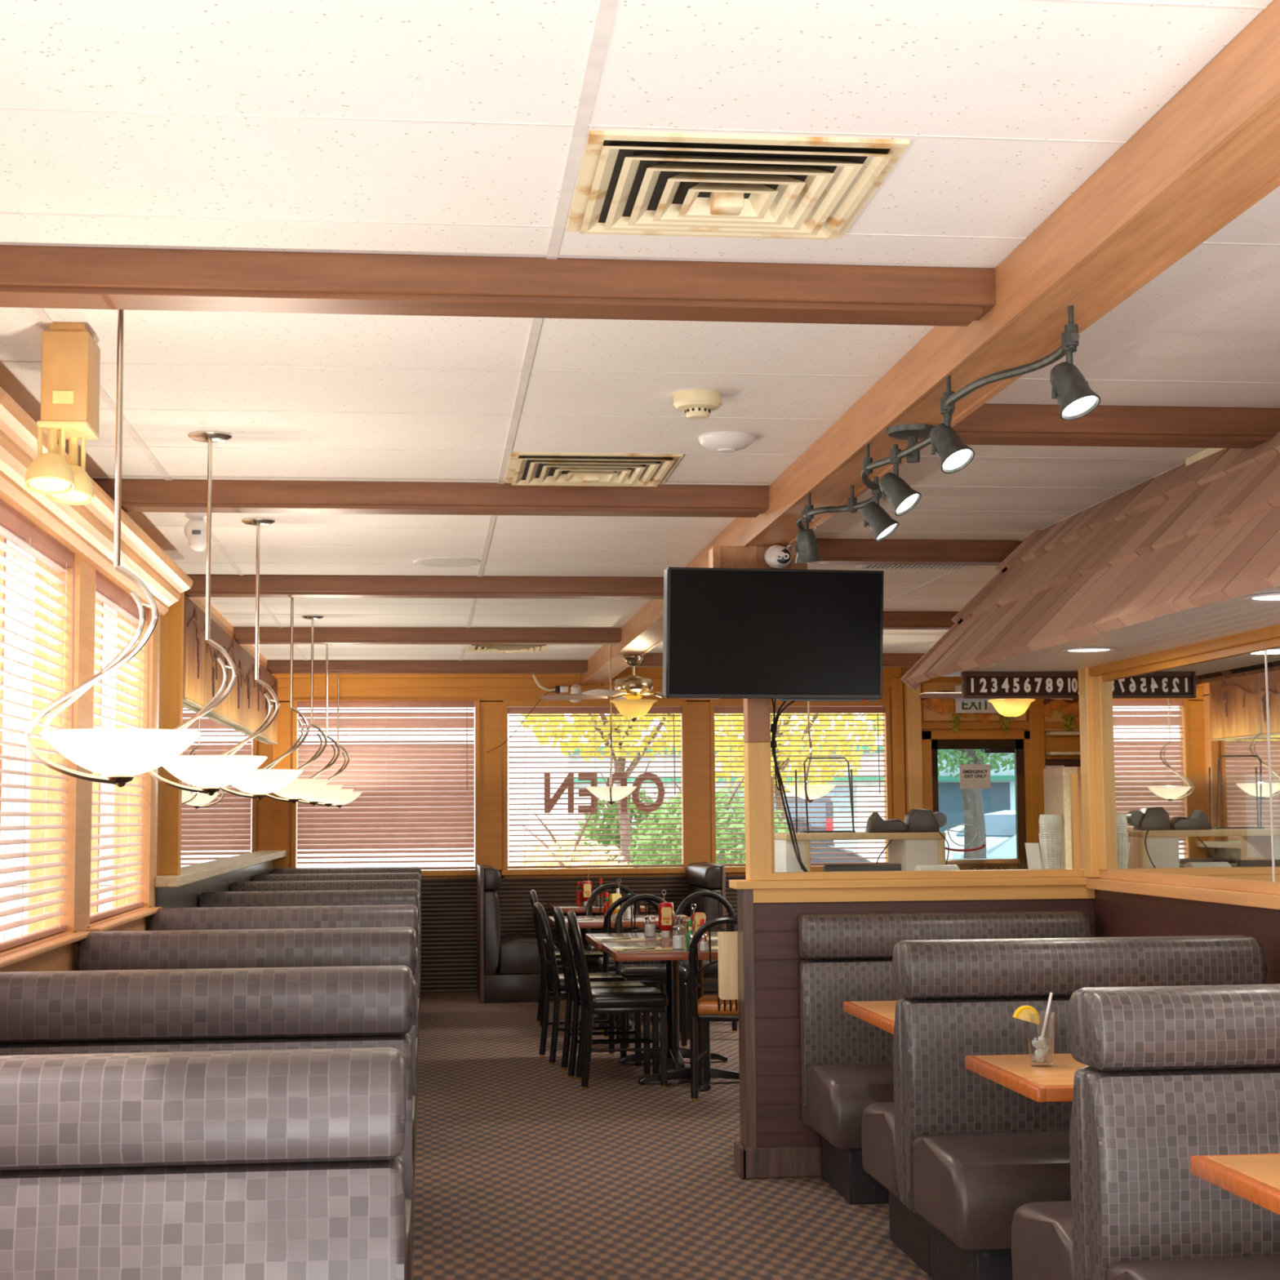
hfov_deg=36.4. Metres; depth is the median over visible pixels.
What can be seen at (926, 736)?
trim
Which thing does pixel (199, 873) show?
trim
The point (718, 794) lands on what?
shrub
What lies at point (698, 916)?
ketchup bottle
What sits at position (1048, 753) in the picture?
wall shelf
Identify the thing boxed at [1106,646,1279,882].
wall mirror
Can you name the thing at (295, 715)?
window
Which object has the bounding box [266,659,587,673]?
trim
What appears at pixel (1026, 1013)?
drink glass
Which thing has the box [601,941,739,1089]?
dining table
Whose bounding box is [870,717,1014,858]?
street tree
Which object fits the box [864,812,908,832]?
card terminal
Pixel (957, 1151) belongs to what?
bench
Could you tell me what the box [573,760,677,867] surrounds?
shrub
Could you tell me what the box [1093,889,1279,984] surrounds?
wall
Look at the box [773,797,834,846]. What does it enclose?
car
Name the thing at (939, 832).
cord
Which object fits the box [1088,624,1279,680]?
trim
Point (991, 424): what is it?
trim
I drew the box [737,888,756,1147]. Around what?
trim
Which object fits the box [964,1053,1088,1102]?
table
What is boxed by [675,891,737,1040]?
dining chair
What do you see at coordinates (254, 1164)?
bench
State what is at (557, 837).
shrub
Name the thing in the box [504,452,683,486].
ceiling vent
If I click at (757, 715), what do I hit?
trim
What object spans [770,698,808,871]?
cable
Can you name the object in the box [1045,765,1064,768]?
poster
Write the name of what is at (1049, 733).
wall shelf
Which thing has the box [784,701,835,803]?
pendant lamp
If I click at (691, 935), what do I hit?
pepper shaker
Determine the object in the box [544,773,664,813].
sign
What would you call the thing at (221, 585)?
trim
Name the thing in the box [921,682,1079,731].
trim
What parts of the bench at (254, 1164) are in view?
backrest, backrest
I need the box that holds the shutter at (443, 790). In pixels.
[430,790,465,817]
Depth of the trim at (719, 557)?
7.98 m
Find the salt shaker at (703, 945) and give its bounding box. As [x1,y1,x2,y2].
[699,933,708,951]
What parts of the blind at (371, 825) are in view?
ladder cord, rail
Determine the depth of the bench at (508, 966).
15.15 m
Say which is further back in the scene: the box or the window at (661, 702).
the window at (661, 702)
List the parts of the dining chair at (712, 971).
leg, leg, seat, seat frame, leg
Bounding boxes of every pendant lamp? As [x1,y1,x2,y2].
[24,309,201,786]
[148,430,267,795]
[219,517,302,799]
[261,597,328,803]
[296,614,342,805]
[306,644,353,806]
[319,673,361,808]
[586,644,636,804]
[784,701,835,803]
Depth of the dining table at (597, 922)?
13.22 m
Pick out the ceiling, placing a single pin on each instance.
(998, 68)
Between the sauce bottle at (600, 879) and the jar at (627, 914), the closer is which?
the jar at (627, 914)
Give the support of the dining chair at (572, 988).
on the floor
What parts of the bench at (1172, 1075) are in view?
seat, backrest, backrest, seat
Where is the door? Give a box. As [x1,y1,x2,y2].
[931,738,1026,870]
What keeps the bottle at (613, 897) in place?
on the dining table at (597, 922)
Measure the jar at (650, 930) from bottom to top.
0.126 m
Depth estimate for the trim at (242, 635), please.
12.86 m
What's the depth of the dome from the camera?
6.38 m
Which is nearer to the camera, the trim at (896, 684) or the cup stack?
the cup stack
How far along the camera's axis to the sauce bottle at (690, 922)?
10.34 m
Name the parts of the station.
panel, panel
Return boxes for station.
[774,831,946,872]
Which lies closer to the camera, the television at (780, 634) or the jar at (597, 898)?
the television at (780, 634)
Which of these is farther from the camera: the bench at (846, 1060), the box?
the box
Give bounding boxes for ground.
[0,884,112,940]
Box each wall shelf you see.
[1045,731,1079,735]
[1045,751,1079,755]
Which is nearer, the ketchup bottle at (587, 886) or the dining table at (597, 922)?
the dining table at (597, 922)
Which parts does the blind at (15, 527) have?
rail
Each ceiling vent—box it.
[466,644,550,653]
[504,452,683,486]
[566,129,910,239]
[855,564,978,569]
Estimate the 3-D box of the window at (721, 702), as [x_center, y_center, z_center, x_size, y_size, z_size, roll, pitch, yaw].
[1.368,1.236,16.579,1.594,1.465,0.150,0,-5,-6]
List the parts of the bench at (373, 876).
seat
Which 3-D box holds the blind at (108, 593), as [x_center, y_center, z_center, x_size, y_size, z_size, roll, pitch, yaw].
[-2.192,0.463,8.121,0.078,1.357,1.570,0,-5,-6]
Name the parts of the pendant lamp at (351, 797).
arm, arm, rod, lamp shade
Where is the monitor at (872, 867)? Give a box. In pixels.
[823,863,901,871]
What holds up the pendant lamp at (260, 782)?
hanging from the ceiling
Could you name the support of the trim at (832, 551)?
attached to the ceiling
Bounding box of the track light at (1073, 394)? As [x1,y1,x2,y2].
[795,305,1100,563]
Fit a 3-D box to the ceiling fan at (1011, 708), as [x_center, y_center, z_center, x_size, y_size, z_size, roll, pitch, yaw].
[2.538,0.341,13.583,1.215,0.455,1.274,0,-5,-6]
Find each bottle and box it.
[576,881,582,905]
[581,880,592,906]
[598,878,604,904]
[603,892,609,916]
[608,893,622,919]
[657,902,673,937]
[669,902,675,934]
[686,920,693,950]
[691,912,706,933]
[697,918,706,949]
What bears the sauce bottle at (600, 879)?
on the dining table at (564, 906)
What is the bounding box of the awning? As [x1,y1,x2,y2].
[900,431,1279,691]
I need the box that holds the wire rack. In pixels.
[795,756,855,833]
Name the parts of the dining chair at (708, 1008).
leg, leg, seat, seat frame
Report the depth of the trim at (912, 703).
16.54 m
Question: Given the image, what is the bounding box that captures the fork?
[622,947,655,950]
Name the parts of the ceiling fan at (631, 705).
blade, blade, blade, motor, lamp shade, blade, blade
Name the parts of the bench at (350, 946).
backrest, seat, backrest, seat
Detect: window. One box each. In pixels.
[0,496,90,968]
[86,566,161,931]
[291,699,479,875]
[501,698,687,875]
[710,698,892,872]
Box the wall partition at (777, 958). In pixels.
[754,898,1095,1146]
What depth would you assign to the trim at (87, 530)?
6.73 m
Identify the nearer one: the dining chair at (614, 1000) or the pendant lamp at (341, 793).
the dining chair at (614, 1000)
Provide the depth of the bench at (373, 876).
13.92 m
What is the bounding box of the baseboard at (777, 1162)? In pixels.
[733,1141,821,1178]
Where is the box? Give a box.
[717,931,738,999]
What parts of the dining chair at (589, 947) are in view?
leg, seat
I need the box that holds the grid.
[0,0,1279,660]
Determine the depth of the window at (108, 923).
8.86 m
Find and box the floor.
[411,991,933,1279]
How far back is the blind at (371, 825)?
16.19 m
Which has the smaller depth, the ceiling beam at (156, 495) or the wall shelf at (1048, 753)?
the ceiling beam at (156, 495)
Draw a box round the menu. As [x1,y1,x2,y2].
[1024,842,1042,869]
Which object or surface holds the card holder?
on the dining table at (663, 951)
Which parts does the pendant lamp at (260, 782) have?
arm, arm, rod, lamp shade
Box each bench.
[0,965,413,1279]
[0,1047,405,1279]
[75,926,416,1182]
[148,904,417,1100]
[198,888,419,1048]
[229,879,420,1005]
[251,872,421,978]
[270,866,421,950]
[476,864,559,1003]
[646,862,726,995]
[798,911,1093,1204]
[862,935,1267,1279]
[1011,983,1279,1279]
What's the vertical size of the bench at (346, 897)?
1.043 m
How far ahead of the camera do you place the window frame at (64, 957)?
7.27 m
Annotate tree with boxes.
[515,713,734,863]
[666,713,883,831]
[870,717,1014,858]
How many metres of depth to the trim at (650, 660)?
15.23 m
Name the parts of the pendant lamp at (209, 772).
arm, arm, rod, lamp shade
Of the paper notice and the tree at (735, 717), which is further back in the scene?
the tree at (735, 717)
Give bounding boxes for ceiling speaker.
[413,556,480,567]
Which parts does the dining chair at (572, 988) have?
leg, leg, seat, leg, leg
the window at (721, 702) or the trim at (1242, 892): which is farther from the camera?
the window at (721, 702)
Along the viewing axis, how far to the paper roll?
8.22 m
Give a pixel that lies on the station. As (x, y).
(909, 850)
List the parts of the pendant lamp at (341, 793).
arm, arm, rod, lamp shade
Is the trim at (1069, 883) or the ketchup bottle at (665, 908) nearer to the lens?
the trim at (1069, 883)
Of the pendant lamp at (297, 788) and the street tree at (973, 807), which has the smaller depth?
the pendant lamp at (297, 788)
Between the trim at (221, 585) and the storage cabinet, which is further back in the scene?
the storage cabinet
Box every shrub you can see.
[507,799,633,869]
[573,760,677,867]
[626,777,792,867]
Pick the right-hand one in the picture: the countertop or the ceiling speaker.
the countertop
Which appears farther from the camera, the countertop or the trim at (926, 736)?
the trim at (926, 736)
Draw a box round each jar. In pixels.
[594,891,603,906]
[622,902,633,919]
[644,915,656,937]
[671,925,685,949]
[675,915,687,935]
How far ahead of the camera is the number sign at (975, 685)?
8.21 m
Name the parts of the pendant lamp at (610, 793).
rod, arm, arm, lamp shade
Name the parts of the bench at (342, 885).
backrest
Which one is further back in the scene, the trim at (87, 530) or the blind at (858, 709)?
the blind at (858, 709)
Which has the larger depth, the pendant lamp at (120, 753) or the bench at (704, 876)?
the bench at (704, 876)
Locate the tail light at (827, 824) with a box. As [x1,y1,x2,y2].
[825,818,833,831]
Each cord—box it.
[876,839,892,863]
[938,831,949,865]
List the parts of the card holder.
stem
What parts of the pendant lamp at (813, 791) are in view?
arm, rod, arm, lamp shade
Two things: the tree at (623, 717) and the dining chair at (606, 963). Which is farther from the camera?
the tree at (623, 717)
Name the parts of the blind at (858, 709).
rail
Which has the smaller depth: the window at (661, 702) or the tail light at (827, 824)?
the window at (661, 702)
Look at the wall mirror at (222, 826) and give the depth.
11.51 m
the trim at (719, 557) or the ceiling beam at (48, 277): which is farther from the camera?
the trim at (719, 557)
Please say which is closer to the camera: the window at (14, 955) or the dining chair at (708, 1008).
the window at (14, 955)
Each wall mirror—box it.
[155,614,273,876]
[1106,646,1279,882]
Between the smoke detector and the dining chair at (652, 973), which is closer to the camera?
the smoke detector
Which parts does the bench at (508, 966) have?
panel, backrest, seat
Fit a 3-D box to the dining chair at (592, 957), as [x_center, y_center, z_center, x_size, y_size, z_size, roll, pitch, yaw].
[-0.500,2.204,13.543,0.528,0.934,0.420,0,-5,-6]
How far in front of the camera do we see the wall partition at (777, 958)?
7.86 m
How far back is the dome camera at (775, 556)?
7.86 m
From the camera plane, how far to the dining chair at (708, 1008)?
9.91 m
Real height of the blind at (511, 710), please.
1.347 m
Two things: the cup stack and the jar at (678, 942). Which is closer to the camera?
the cup stack
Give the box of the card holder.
[691,903,696,933]
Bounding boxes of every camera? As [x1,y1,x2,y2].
[183,512,206,551]
[764,543,795,568]
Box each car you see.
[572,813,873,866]
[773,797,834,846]
[944,810,1016,858]
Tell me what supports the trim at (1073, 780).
attached to the wall partition at (777, 958)
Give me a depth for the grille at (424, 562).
9.53 m
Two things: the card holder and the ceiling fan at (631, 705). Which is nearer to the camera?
the card holder
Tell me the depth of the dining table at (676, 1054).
11.38 m
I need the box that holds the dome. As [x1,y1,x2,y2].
[697,431,755,453]
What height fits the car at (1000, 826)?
1.470 m
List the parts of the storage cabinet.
door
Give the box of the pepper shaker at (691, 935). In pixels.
[688,933,693,951]
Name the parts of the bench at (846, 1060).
seat, backrest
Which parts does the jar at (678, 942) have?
lid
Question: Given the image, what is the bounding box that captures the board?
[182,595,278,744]
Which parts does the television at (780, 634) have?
underside panel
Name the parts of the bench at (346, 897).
backrest, seat, backrest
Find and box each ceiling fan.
[538,655,719,722]
[917,692,1072,721]
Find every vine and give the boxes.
[920,690,1013,733]
[1042,697,1079,736]
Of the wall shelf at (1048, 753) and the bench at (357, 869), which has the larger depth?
the wall shelf at (1048, 753)
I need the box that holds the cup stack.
[1038,814,1065,869]
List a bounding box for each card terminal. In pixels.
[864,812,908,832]
[903,808,946,832]
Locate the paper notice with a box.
[959,764,991,789]
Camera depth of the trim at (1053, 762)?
16.81 m
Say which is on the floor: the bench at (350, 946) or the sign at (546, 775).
the bench at (350, 946)
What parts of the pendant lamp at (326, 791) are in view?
arm, arm, rod, lamp shade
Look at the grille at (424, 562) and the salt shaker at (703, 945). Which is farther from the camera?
the salt shaker at (703, 945)
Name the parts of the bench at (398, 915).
backrest, seat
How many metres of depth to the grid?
4.86 m
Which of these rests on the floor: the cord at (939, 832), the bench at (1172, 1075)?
the bench at (1172, 1075)
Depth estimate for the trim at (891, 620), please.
12.07 m
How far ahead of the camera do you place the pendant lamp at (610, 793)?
13.55 m
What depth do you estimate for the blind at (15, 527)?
6.40 m
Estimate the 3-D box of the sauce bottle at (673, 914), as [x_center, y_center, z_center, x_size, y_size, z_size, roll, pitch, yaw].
[0.189,1.670,11.668,0.045,0.190,0.045,0,-5,-6]
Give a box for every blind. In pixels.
[0,498,75,951]
[89,569,149,922]
[297,700,475,869]
[507,706,683,868]
[714,706,888,866]
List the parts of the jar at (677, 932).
lid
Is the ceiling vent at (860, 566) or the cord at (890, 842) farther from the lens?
the ceiling vent at (860, 566)
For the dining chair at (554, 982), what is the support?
on the floor
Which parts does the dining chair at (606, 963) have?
leg, leg, seat, leg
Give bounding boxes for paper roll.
[914,864,959,871]
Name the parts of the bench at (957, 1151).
seat, backrest, backrest, seat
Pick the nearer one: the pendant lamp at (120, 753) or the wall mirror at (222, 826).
the pendant lamp at (120, 753)
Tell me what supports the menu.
on the trim at (1069, 883)
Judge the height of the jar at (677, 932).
0.126 m
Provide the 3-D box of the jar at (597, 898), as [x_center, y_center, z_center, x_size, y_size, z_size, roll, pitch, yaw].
[-0.326,2.044,15.436,0.072,0.126,0.072,0,-5,-6]
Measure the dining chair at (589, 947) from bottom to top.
0.934 m
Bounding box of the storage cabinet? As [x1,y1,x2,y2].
[1043,766,1083,869]
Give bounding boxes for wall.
[273,666,1080,992]
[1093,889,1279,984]
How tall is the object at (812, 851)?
1.470 m
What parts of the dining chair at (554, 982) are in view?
leg, leg, seat frame, seat, leg, leg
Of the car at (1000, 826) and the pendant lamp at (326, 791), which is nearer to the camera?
the pendant lamp at (326, 791)
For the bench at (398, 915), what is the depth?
8.79 m
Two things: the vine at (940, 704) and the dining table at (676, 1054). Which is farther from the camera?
the vine at (940, 704)
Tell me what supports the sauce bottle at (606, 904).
on the dining table at (597, 922)
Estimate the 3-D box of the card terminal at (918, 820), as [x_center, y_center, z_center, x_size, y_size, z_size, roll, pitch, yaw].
[1.283,0.812,8.755,0.185,0.105,0.100,0,-5,-6]
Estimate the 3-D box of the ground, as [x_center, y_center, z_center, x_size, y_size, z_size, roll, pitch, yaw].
[-4.889,5.585,44.411,120.000,0.180,150.000,0,-5,-6]
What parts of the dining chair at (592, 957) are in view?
leg, leg, seat, seat frame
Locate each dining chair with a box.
[529,889,603,1028]
[533,902,626,1065]
[553,906,650,1078]
[567,910,668,1088]
[585,883,646,1016]
[597,893,666,1038]
[614,893,688,1048]
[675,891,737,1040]
[688,915,738,1101]
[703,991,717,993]
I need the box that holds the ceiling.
[0,0,1279,660]
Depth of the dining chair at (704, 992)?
13.69 m
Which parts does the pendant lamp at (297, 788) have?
arm, arm, rod, lamp shade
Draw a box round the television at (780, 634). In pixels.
[662,567,884,701]
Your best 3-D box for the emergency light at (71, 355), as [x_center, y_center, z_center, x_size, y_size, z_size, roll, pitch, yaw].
[-1.459,-0.574,4.910,0.151,0.440,0.227,0,-5,-6]
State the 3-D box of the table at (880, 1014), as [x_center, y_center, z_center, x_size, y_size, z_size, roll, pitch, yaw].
[1.384,1.711,7.063,1.120,0.731,0.870,0,-5,-6]
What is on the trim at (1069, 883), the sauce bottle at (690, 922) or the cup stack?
the cup stack
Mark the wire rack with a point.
(851, 780)
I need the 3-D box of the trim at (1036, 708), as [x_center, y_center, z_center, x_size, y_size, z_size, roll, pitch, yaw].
[3.427,1.622,16.720,0.130,2.600,0.050,0,-5,-6]
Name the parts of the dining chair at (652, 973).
leg, leg, seat, seat frame, leg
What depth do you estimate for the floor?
7.76 m
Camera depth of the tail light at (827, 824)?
48.15 m
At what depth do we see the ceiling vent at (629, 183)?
3.79 m
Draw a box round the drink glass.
[1012,992,1056,1067]
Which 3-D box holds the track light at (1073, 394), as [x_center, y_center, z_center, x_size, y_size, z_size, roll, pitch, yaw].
[0.762,-0.477,5.620,0.218,0.245,2.903,0,-5,-6]
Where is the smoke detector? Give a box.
[673,389,721,419]
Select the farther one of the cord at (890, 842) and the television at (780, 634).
the cord at (890, 842)
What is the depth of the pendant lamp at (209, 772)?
6.21 m
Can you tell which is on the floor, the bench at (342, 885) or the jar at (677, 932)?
the bench at (342, 885)
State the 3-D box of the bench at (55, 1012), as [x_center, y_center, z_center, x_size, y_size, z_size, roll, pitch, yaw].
[-1.210,1.406,5.184,1.197,1.043,1.236,0,-5,-6]
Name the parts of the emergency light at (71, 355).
rating plate, plate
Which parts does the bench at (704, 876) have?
backrest, panel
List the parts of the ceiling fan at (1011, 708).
blade, blade, lamp shade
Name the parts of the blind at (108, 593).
rail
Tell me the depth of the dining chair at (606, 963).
12.72 m
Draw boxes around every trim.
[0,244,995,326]
[0,386,192,615]
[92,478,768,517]
[154,849,286,887]
[162,591,184,875]
[184,574,663,599]
[233,626,621,644]
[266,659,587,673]
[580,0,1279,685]
[628,653,925,667]
[708,545,807,569]
[728,868,1094,902]
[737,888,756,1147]
[743,698,772,880]
[771,773,1080,872]
[791,538,1022,565]
[883,611,959,629]
[889,677,905,822]
[902,681,923,814]
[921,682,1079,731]
[921,721,1079,869]
[952,403,1279,448]
[1027,698,1045,864]
[1045,758,1080,766]
[1078,667,1111,877]
[1085,869,1279,910]
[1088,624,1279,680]
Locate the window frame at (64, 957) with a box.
[0,558,274,972]
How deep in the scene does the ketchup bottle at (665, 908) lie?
11.46 m
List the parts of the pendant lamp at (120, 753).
arm, arm, rod, lamp shade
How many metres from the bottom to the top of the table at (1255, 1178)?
0.731 m
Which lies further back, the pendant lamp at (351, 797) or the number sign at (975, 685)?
the pendant lamp at (351, 797)
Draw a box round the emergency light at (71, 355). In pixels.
[24,322,100,505]
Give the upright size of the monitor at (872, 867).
0.232 m
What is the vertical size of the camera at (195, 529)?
0.163 m
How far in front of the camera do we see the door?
16.70 m
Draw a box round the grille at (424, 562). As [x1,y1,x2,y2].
[422,560,471,565]
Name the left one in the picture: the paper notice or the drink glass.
the paper notice
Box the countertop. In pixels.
[774,831,946,840]
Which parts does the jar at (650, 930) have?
lid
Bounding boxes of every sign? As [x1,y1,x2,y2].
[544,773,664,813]
[954,684,999,713]
[960,671,1079,698]
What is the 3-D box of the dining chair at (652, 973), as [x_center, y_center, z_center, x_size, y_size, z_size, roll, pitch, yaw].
[0.066,2.095,12.367,0.420,0.934,0.528,0,-5,-6]
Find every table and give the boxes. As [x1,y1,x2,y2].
[546,901,647,933]
[548,914,690,1029]
[585,931,728,1068]
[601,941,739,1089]
[843,1000,897,1034]
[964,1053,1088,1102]
[1190,1153,1279,1214]
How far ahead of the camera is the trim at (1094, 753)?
7.95 m
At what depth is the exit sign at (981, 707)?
16.64 m
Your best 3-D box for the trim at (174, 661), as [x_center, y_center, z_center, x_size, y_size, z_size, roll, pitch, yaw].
[-2.246,0.435,9.360,0.080,1.380,0.100,0,-5,-6]
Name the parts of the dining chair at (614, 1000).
leg, leg, seat frame, seat, leg, leg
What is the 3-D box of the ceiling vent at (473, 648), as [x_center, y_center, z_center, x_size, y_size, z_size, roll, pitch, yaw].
[-0.971,0.069,14.331,0.594,0.054,0.594,0,-5,-6]
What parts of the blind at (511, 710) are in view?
rail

